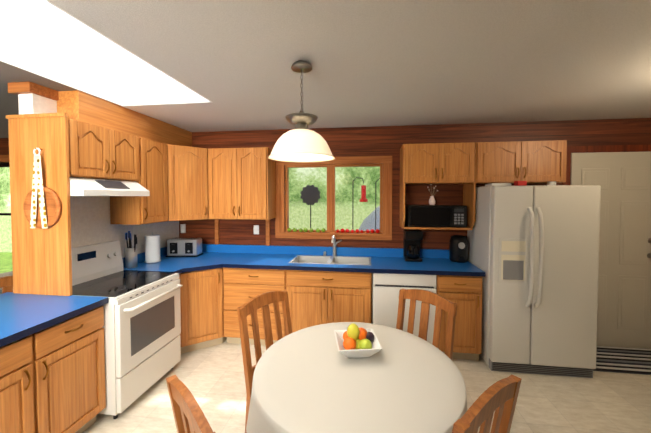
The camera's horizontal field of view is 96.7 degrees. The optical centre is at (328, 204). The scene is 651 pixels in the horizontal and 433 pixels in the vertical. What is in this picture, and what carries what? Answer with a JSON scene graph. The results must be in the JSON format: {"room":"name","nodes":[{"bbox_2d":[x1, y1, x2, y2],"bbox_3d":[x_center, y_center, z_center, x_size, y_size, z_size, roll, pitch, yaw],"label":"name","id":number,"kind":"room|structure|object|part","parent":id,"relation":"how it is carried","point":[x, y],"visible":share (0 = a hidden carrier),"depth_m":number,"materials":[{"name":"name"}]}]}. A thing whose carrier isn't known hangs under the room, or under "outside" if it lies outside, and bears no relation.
{"room":"kitchen","nodes":[
{"label":"kitchen","id":0,"kind":"room"},
{"bbox_2d":[0,0,119,104],"bbox_3d":[-1.997,-1.409,1.920,0.010,1.040,1.510,0,2,8],"label":"skylight","id":1,"kind":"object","parent":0,"point":[47,39],"depth_m":2.03,"materials":[{"name":"white"}]},
{"bbox_2d":[18,93,178,256],"bbox_3d":[-2.131,0.314,2.990,0.125,2.458,1.653,0,2,8],"label":"wall","id":2,"kind":"structure","parent":0,"point":[90,220],"depth_m":2.63,"materials":[{"name":"white paint"}]},
{"bbox_2d":[8,81,58,100],"bbox_3d":[-2.239,-0.858,2.224,0.185,0.073,0.240,0,2,8],"label":"trim","id":3,"kind":"structure","parent":2,"relation":"attached to","point":[27,87],"depth_m":2.12,"materials":[{"name":"brown wood"}]},
{"bbox_2d":[127,226,132,236],"bbox_3d":[-2.060,0.285,3.005,0.008,0.115,0.075,0,2,8],"label":"electrical outlet plate","id":4,"kind":"object","parent":2,"relation":"attached to","point":[130,228],"depth_m":3.02,"materials":[{"name":"grey plastic"}]},
{"bbox_2d":[68,118,208,224],"bbox_3d":[-1.771,-0.230,2.911,0.602,0.830,1.686,0,2,8],"label":"upper cabinet","id":5,"kind":"object","parent":2,"relation":"attached to","point":[172,179],"visible":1,"depth_m":2.77,"materials":[{"name":"brown wood"}]},
{"bbox_2d":[70,177,149,195],"bbox_3d":[-1.921,-0.141,2.405,0.438,0.138,0.634,0,2,8],"label":"range hood","id":6,"kind":"object","parent":5,"relation":"attached to","point":[90,187],"visible":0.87,"depth_m":2.27,"materials":[{"name":"grey metal"}]},
{"bbox_2d":[36,0,212,102],"bbox_3d":[-1.125,-1.406,1.805,0.010,1.040,1.510,0,2,8],"label":"wall","id":7,"kind":"structure","parent":0,"point":[51,7],"depth_m":2.36,"materials":[{"name":"white paint"}]},
{"bbox_2d":[96,40,207,106],"bbox_3d":[-1.475,-1.424,2.476,0.840,1.040,0.270,0,2,8],"label":"wall","id":8,"kind":"structure","parent":0,"point":[124,82],"depth_m":2.57,"materials":[{"name":"white paint"}]},
{"bbox_2d":[0,118,650,322],"bbox_3d":[-1.017,0.292,3.769,10.360,2.460,0.180,0,2,8],"label":"wall","id":9,"kind":"structure","parent":0,"point":[366,141],"depth_m":3.41,"materials":[{"name":"brown wood"}]},
{"bbox_2d":[0,155,8,161],"bbox_3d":[-4.555,0.402,4.138,1.550,2.220,0.018,0,2,8],"label":"trim","id":10,"kind":"structure","parent":9,"relation":"attached to","point":[4,158],"depth_m":4.11,"materials":[{"name":"brown wood"}]},
{"bbox_2d":[0,163,12,274],"bbox_3d":[-4.642,0.450,4.230,1.346,2.112,0.095,0,2,8],"label":"window","id":11,"kind":"structure","parent":9,"relation":"attached to","point":[1,166],"depth_m":4.25,"materials":[{"name":"green glass"}]},
{"bbox_2d":[180,224,185,232],"bbox_3d":[-1.902,0.314,3.789,0.072,0.115,0.008,0,2,8],"label":"electrical outlet plate","id":12,"kind":"object","parent":9,"relation":"attached to","point":[183,228],"depth_m":3.79,"materials":[{"name":"grey plastic"}]},
{"bbox_2d":[208,147,275,219],"bbox_3d":[-1.037,-0.245,3.485,0.728,0.830,0.355,0,2,8],"label":"upper cabinet","id":13,"kind":"object","parent":9,"relation":"attached to","point":[241,183],"visible":1,"depth_m":3.34,"materials":[{"name":"brown wood"}]},
{"bbox_2d":[215,219,269,245],"bbox_3d":[-1.095,0.340,3.677,0.730,0.346,0.020,0,2,8],"label":"trim","id":14,"kind":"structure","parent":9,"relation":"attached to","point":[267,232],"depth_m":3.63,"materials":[{"name":"brown wood"}]},
{"bbox_2d":[254,225,258,233],"bbox_3d":[-0.911,0.318,3.658,0.072,0.115,0.008,0,2,8],"label":"electrical outlet plate","id":15,"kind":"object","parent":9,"relation":"attached to","point":[256,227],"depth_m":3.65,"materials":[{"name":"grey plastic"}]},
{"bbox_2d":[281,232,384,235],"bbox_3d":[0.059,0.352,3.595,1.260,0.020,0.205,0,2,8],"label":"window sill","id":16,"kind":"structure","parent":9,"relation":"attached to","point":[328,233],"depth_m":3.49,"materials":[{"name":"brown wood"}]},
{"bbox_2d":[287,227,379,232],"bbox_3d":[0.051,0.313,3.542,1.141,0.058,0.055,0,2,8],"label":"tomatoes","id":17,"kind":"object","parent":16,"relation":"on","point":[305,229],"visible":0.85,"depth_m":3.52,"materials":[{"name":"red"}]},
{"bbox_2d":[275,156,391,239],"bbox_3d":[0.054,-0.080,3.565,1.425,0.995,0.122,0,2,8],"label":"window","id":18,"kind":"structure","parent":9,"relation":"in","point":[282,196],"depth_m":3.54,"materials":[{"name":"brown wood"}]},
{"bbox_2d":[400,142,482,183],"bbox_3d":[1.217,-0.443,3.197,0.797,0.420,0.324,0,2,8],"label":"upper cabinet","id":19,"kind":"object","parent":9,"relation":"attached to","point":[469,166],"depth_m":3.04,"materials":[{"name":"brown wood"}]},
{"bbox_2d":[483,140,566,183],"bbox_3d":[1.944,-0.440,3.101,0.929,0.420,0.324,0,2,8],"label":"upper cabinet","id":20,"kind":"object","parent":9,"relation":"attached to","point":[533,162],"depth_m":2.93,"materials":[{"name":"brown wood"}]},
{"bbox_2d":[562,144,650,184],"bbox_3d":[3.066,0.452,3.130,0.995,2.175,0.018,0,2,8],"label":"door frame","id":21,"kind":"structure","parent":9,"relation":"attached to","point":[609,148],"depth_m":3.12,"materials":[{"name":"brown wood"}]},
{"bbox_2d":[570,152,650,348],"bbox_3d":[3.061,0.488,3.090,0.845,2.096,0.102,0,2,8],"label":"entry door","id":22,"kind":"structure","parent":9,"relation":"in","point":[622,180],"depth_m":3.10,"materials":[{"name":"beige wood"}]},
{"bbox_2d":[0,0,650,137],"bbox_3d":[-1.498,-0.870,0.103,10.360,0.060,7.550,0,2,8],"label":"ceiling","id":23,"kind":"structure","parent":0,"point":[397,62],"depth_m":1.75,"materials":[{"name":"white paint"}]},
{"bbox_2d":[57,90,191,146],"bbox_3d":[-1.959,-0.783,3.021,0.198,0.266,1.488,0,2,8],"label":"soffit beam","id":24,"kind":"structure","parent":23,"relation":"attached to","point":[78,105],"depth_m":2.62,"materials":[{"name":"brown wood"}]},
{"bbox_2d":[268,61,334,162],"bbox_3d":[-0.166,-0.587,1.811,0.420,0.594,0.420,0,2,8],"label":"pendant lamp","id":25,"kind":"object","parent":23,"relation":"hanging from","point":[301,142],"visible":1,"depth_m":1.73,"materials":[{"name":"white glass"}]},
{"bbox_2d":[83,340,650,432],"bbox_3d":[-1.498,1.649,0.170,10.360,0.060,7.550,0,2,8],"label":"floor","id":26,"kind":"structure","parent":0,"point":[212,378],"depth_m":2.32,"materials":[{"name":"tile"}]},
{"bbox_2d":[0,275,12,293],"bbox_3d":[-2.763,1.063,2.403,0.486,0.991,0.420,1,2,22],"label":"chair","id":27,"kind":"object","parent":26,"relation":"on","point":[6,283],"visible":0.08,"depth_m":2.30,"materials":[{"name":"brown wood"}]},
{"bbox_2d":[0,306,105,432],"bbox_3d":[-1.946,1.145,1.644,0.652,0.868,0.940,0,2,8],"label":"base cabinet","id":28,"kind":"object","parent":26,"relation":"on","point":[52,379],"visible":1,"depth_m":1.75,"materials":[{"name":"brown wood"}]},
{"bbox_2d":[0,292,108,346],"bbox_3d":[-2.049,0.690,1.606,0.845,0.040,1.022,0,2,8],"label":"countertop","id":29,"kind":"structure","parent":28,"relation":"on","point":[23,315],"depth_m":1.82,"materials":[{"name":"blue laminate"}]},
{"bbox_2d":[6,112,71,295],"bbox_3d":[-2.090,0.003,2.093,0.490,1.303,0.028,0,2,8],"label":"end panel","id":30,"kind":"object","parent":29,"relation":"on","point":[42,261],"visible":0.93,"depth_m":2.08,"materials":[{"name":"brown wood"}]},
{"bbox_2d":[23,148,60,228],"bbox_3d":[-2.044,-0.114,2.057,0.300,0.574,0.039,0,2,8],"label":"board","id":31,"kind":"object","parent":30,"relation":"attached to","point":[42,207],"visible":0.92,"depth_m":2.05,"materials":[{"name":"brown wood"}]},
{"bbox_2d":[71,240,182,418],"bbox_3d":[-1.756,0.957,2.444,0.742,1.199,0.694,0,2,8],"label":"range","id":32,"kind":"object","parent":26,"relation":"on","point":[142,325],"visible":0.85,"depth_m":2.34,"materials":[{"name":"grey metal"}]},
{"bbox_2d":[166,375,214,432],"bbox_3d":[-0.287,1.098,1.100,0.486,0.991,0.420,-1,2,-43],"label":"chair","id":33,"kind":"object","parent":26,"relation":"on","point":[189,415],"visible":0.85,"depth_m":0.95,"materials":[{"name":"brown wood"}]},
{"bbox_2d":[179,268,226,353],"bbox_3d":[-1.575,1.102,3.262,0.902,0.868,0.954,0,2,8],"label":"base cabinet","id":34,"kind":"object","parent":26,"relation":"on","point":[202,307],"visible":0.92,"depth_m":3.02,"materials":[{"name":"brown wood"}]},
{"bbox_2d":[223,268,302,345],"bbox_3d":[-0.724,1.100,3.348,0.764,0.868,0.560,0,2,8],"label":"base cabinet","id":35,"kind":"object","parent":26,"relation":"on","point":[240,285],"depth_m":3.08,"materials":[{"name":"brown wood"}]},
{"bbox_2d":[122,244,484,276],"bbox_3d":[-0.261,0.674,3.091,3.555,0.292,0.982,0,2,8],"label":"countertop","id":36,"kind":"structure","parent":35,"relation":"on","point":[365,260],"depth_m":3.24,"materials":[{"name":"blue laminate"}]},
{"bbox_2d":[125,231,137,267],"bbox_3d":[-1.985,0.448,2.922,0.139,0.370,0.104,0,2,8],"label":"utensil crock","id":37,"kind":"object","parent":36,"relation":"on","point":[131,256],"visible":1,"depth_m":2.90,"materials":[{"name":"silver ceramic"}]},
{"bbox_2d":[144,232,160,262],"bbox_3d":[-1.928,0.465,3.177,0.160,0.323,0.160,0,2,8],"label":"paper towel","id":38,"kind":"object","parent":36,"relation":"on","point":[152,248],"visible":1,"depth_m":3.12,"materials":[{"name":"white paper"}]},
{"bbox_2d":[166,238,202,256],"bbox_3d":[-1.738,0.514,3.497,0.370,0.206,0.200,0,2,0],"label":"toaster","id":39,"kind":"object","parent":36,"relation":"on","point":[184,247],"visible":1,"depth_m":3.42,"materials":[{"name":"silver metal"}]},
{"bbox_2d":[323,235,341,255],"bbox_3d":[0.040,0.487,3.397,0.226,0.266,0.237,0,2,8],"label":"faucet","id":40,"kind":"object","parent":36,"relation":"on","point":[333,241],"visible":0.96,"depth_m":3.47,"materials":[{"name":"silver metal"}]},
{"bbox_2d":[403,229,422,261],"bbox_3d":[0.951,0.458,3.250,0.180,0.333,0.240,0,2,8],"label":"coffee maker","id":41,"kind":"object","parent":36,"relation":"on","point":[412,238],"visible":1,"depth_m":3.19,"materials":[{"name":"black plastic"}]},
{"bbox_2d":[449,235,467,262],"bbox_3d":[1.443,0.483,3.191,0.190,0.285,0.220,0,2,8],"label":"air fryer","id":42,"kind":"object","parent":36,"relation":"on","point":[458,248],"visible":1,"depth_m":3.13,"materials":[{"name":"black plastic"}]},
{"bbox_2d":[237,290,291,432],"bbox_3d":[-0.237,1.080,1.779,0.486,0.991,0.420,1,2,36],"label":"chair","id":43,"kind":"object","parent":26,"relation":"on","point":[262,301],"visible":0.27,"depth_m":1.81,"materials":[{"name":"brown wood"}]},
{"bbox_2d":[291,272,370,332],"bbox_3d":[0.031,1.186,3.250,0.884,0.700,0.560,0,2,8],"label":"base cabinet","id":44,"kind":"object","parent":26,"relation":"on","point":[319,297],"depth_m":2.96,"materials":[{"name":"brown wood"}]},
{"bbox_2d":[372,273,436,343],"bbox_3d":[0.790,1.105,3.148,0.617,0.868,0.560,0,2,8],"label":"dishwasher","id":45,"kind":"object","parent":26,"relation":"on","point":[386,287],"visible":0.52,"depth_m":2.88,"materials":[{"name":"grey metal"}]},
{"bbox_2d":[396,288,456,359],"bbox_3d":[0.494,1.079,1.817,0.486,0.991,0.420,-1,2,-41],"label":"chair","id":46,"kind":"object","parent":26,"relation":"on","point":[428,298],"visible":0.35,"depth_m":1.92,"materials":[{"name":"brown wood"}]},
{"bbox_2d":[436,275,482,360],"bbox_3d":[1.311,1.107,3.079,0.418,0.868,0.560,0,2,8],"label":"base cabinet","id":47,"kind":"object","parent":26,"relation":"on","point":[466,291],"depth_m":2.80,"materials":[{"name":"brown wood"}]},
{"bbox_2d":[452,374,521,432],"bbox_3d":[0.407,1.097,1.151,0.420,0.991,0.486,-1,2,-36],"label":"chair","id":48,"kind":"object","parent":26,"relation":"on","point":[499,397],"visible":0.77,"depth_m":0.96,"materials":[{"name":"brown wood"}]},
{"bbox_2d":[467,181,600,377],"bbox_3d":[1.975,0.656,2.888,0.873,1.770,0.776,0,2,8],"label":"fridge","id":49,"kind":"object","parent":26,"relation":"on","point":[533,253],"depth_m":2.59,"materials":[{"name":"grey metal"}]},
{"bbox_3d":[1.915,-0.206,2.873,0.565,0.046,0.300,0,2,8],"label":"items on top of the fridge","id":50,"kind":"part","parent":49,"relation":"part of","materials":[{"name":"white"}]},
{"bbox_2d":[593,346,650,374],"bbox_3d":[3.075,1.540,2.867,1.370,0.011,0.500,0,2,8],"label":"rug","id":51,"kind":"object","parent":26,"relation":"on","point":[623,360],"depth_m":2.85,"materials":[{"name":"multicoloured fabric"}]},
{"bbox_3d":[0.143,1.207,1.510,1.020,0.749,1.020,0,2,8],"label":"table","id":52,"kind":"object","parent":26,"relation":"on","visible":0},
{"bbox_2d":[246,322,466,432],"bbox_3d":[0.152,0.928,1.509,1.085,0.197,1.085,0,2,8],"label":"table cloth","id":53,"kind":"object","parent":52,"relation":"on","point":[312,379],"visible":0.85,"depth_m":1.32,"materials":[{"name":"white fabric"}]},
{"bbox_2d":[334,323,382,357],"bbox_3d":[0.159,0.745,1.617,0.236,0.160,0.236,0,2,-4],"label":"fruit bowl","id":54,"kind":"object","parent":53,"relation":"on","point":[353,340],"visible":1,"depth_m":1.58,"materials":[{"name":"white ceramic"}]},
{"bbox_2d":[405,205,466,227],"bbox_3d":[1.180,0.122,3.218,0.600,0.231,0.286,0,2,8],"label":"microwave","id":55,"kind":"object","parent":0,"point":[435,215],"visible":1,"depth_m":3.08,"materials":[{"name":"black plastic"}]},
{"bbox_2d":[427,184,437,204],"bbox_3d":[1.153,-0.113,3.198,0.115,0.238,0.072,0,2,8],"label":"vase","id":56,"kind":"object","parent":55,"relation":"on","point":[431,200],"visible":0.98,"depth_m":3.19,"materials":[{"name":"beige"}]},
{"label":"outside","id":57,"kind":"structure","parent":0,"visible":0},
{"bbox_2d":[0,252,12,272],"bbox_3d":[-3.087,1.682,10.119,32.000,0.060,11.750,0,2,8],"label":"ground","id":58,"kind":"structure","parent":57,"point":[5,264],"depth_m":8.48,"materials":[{"name":"green plant"}]},
{"bbox_2d":[0,271,12,293],"bbox_3d":[-5.003,1.635,5.932,4.300,0.260,2.950,0,2,8],"label":"deck","id":59,"kind":"object","parent":58,"relation":"on","point":[7,273],"depth_m":6.20,"materials":[{"name":"grey wood"}]},
{"bbox_2d":[300,185,320,227],"label":"ornaments","id":60,"kind":"object","parent":58,"relation":"on","point":[315,193],"depth_m":5.72,"materials":[{"name":"black plastic"}]},
{"bbox_2d":[352,177,379,230],"label":"ornaments","id":61,"kind":"object","parent":58,"relation":"on","point":[366,223],"depth_m":8.13,"materials":[{"name":"black plastic"}]},
{"bbox_2d":[0,167,379,251],"bbox_3d":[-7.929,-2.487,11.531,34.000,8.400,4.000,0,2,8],"label":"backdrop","id":62,"kind":"structure","parent":57,"point":[298,219],"depth_m":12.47,"materials":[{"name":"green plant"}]}
]}

